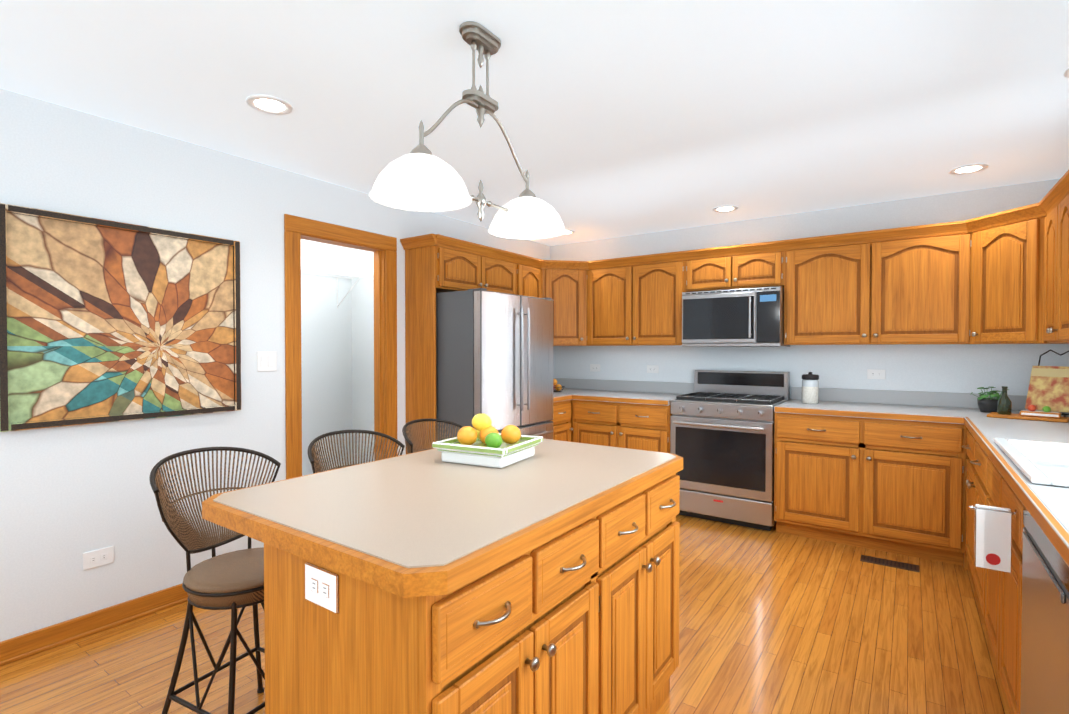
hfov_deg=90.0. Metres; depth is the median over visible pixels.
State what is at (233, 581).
stool
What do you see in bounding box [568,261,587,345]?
upper cabinet
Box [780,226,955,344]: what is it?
upper cabinet
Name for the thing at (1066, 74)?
recessed light
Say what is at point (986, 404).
plant pot
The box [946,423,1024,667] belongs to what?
base cabinet
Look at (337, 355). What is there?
wall
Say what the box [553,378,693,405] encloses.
countertop
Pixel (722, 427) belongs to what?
range
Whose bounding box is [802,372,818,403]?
canister
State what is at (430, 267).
upper cabinet
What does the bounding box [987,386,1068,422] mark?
cutting board
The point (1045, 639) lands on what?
dishwasher
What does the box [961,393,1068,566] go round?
countertop
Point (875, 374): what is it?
electrical outlet
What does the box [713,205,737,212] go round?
recessed light
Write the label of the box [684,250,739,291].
upper cabinet
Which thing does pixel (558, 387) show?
fruit basket
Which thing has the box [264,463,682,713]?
kitchen island
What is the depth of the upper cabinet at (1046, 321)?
2.87 m
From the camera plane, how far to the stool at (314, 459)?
2.33 m
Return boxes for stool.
[149,447,280,713]
[308,430,404,473]
[402,418,463,453]
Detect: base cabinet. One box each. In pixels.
[550,400,577,441]
[578,400,671,452]
[774,412,949,562]
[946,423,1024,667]
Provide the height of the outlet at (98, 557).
0.080 m
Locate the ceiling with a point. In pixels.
(618, 118)
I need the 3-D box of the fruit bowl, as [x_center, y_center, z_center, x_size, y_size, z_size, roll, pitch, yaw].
[-0.164,0.289,1.947,0.296,0.164,0.296,0,1,27]
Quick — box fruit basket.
[553,379,564,391]
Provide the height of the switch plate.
0.118 m
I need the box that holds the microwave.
[682,286,789,346]
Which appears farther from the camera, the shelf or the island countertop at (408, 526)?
the shelf
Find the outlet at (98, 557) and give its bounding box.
[82,546,113,569]
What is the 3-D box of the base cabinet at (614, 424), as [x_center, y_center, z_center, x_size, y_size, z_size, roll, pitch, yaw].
[0.847,0.810,4.706,0.917,0.876,0.673,1,1,35]
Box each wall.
[0,88,549,641]
[301,239,352,475]
[349,248,373,463]
[550,178,1068,399]
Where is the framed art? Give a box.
[0,203,240,431]
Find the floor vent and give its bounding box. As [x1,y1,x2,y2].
[860,555,919,571]
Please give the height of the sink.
0.205 m
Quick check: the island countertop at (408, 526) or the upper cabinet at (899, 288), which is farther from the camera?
the upper cabinet at (899, 288)
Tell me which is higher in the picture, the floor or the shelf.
the shelf
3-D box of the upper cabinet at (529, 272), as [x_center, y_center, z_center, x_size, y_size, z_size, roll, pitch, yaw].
[-0.124,-0.470,4.867,0.392,0.730,0.445,1,1,35]
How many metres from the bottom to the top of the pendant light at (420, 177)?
0.644 m
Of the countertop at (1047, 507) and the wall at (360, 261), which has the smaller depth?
the countertop at (1047, 507)
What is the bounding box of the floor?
[0,514,1009,713]
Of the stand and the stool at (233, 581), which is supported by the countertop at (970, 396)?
the stand
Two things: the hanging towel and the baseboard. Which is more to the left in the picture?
the baseboard
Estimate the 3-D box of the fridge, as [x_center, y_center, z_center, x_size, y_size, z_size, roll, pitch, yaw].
[-0.367,0.386,4.203,0.756,1.731,0.910,1,1,35]
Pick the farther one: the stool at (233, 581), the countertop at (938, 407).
the countertop at (938, 407)
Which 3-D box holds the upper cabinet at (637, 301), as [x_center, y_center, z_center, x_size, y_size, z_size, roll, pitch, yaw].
[0.919,-0.469,4.853,0.992,0.730,0.391,1,1,35]
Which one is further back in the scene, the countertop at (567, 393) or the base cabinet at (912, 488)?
the countertop at (567, 393)
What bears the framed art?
attached to the wall at (70, 496)
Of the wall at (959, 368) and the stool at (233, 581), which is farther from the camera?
the wall at (959, 368)
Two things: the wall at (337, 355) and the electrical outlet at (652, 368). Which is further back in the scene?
the electrical outlet at (652, 368)
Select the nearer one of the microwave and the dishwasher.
the dishwasher
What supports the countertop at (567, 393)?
on the base cabinet at (565, 413)
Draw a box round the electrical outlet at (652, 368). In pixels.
[647,365,658,372]
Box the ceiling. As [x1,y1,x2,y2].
[0,0,1068,245]
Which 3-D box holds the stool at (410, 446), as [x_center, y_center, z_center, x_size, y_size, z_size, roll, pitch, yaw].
[-0.386,0.797,2.580,0.493,0.960,0.442,1,1,35]
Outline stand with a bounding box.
[1025,349,1068,416]
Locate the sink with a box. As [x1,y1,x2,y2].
[993,438,1068,486]
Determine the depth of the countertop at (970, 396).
3.56 m
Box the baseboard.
[0,584,187,665]
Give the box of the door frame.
[284,214,396,478]
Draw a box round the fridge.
[436,288,552,443]
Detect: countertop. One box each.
[202,439,682,606]
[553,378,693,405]
[553,382,572,401]
[774,387,964,423]
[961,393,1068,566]
[965,393,1026,397]
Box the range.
[670,370,789,530]
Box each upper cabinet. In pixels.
[404,238,515,294]
[516,258,543,297]
[544,262,567,345]
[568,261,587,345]
[588,254,683,345]
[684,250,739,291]
[740,246,779,288]
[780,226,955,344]
[956,220,967,343]
[968,210,1027,343]
[1024,178,1068,343]
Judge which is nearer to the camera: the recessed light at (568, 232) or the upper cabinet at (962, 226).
the upper cabinet at (962, 226)
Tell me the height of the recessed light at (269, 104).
0.008 m
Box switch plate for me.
[257,351,276,371]
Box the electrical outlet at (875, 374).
[867,369,885,378]
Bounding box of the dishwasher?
[1020,505,1068,713]
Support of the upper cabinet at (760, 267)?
attached to the wall at (959, 368)
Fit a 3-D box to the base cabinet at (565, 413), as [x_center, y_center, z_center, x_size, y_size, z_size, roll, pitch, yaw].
[0.012,0.810,4.755,0.693,0.876,0.389,1,1,35]
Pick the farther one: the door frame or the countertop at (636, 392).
the countertop at (636, 392)
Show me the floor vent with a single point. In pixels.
(891, 563)
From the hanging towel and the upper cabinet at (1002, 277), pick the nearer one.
the hanging towel
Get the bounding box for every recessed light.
[246,94,292,114]
[563,230,574,234]
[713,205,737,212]
[949,163,988,174]
[1064,69,1068,77]
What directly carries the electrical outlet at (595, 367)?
attached to the wall at (959, 368)
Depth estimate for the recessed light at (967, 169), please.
3.20 m
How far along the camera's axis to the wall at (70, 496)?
2.63 m
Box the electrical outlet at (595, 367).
[590,364,599,371]
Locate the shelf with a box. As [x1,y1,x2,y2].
[301,265,373,308]
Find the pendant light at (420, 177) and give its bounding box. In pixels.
[369,21,566,239]
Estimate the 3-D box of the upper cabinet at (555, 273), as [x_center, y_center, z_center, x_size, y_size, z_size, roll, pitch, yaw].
[0.234,-0.474,5.157,0.647,0.730,0.681,1,1,35]
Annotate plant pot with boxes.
[970,387,1008,412]
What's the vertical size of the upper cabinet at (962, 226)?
0.730 m
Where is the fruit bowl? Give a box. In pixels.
[432,414,542,467]
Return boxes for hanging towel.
[968,504,1016,572]
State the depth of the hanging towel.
1.68 m

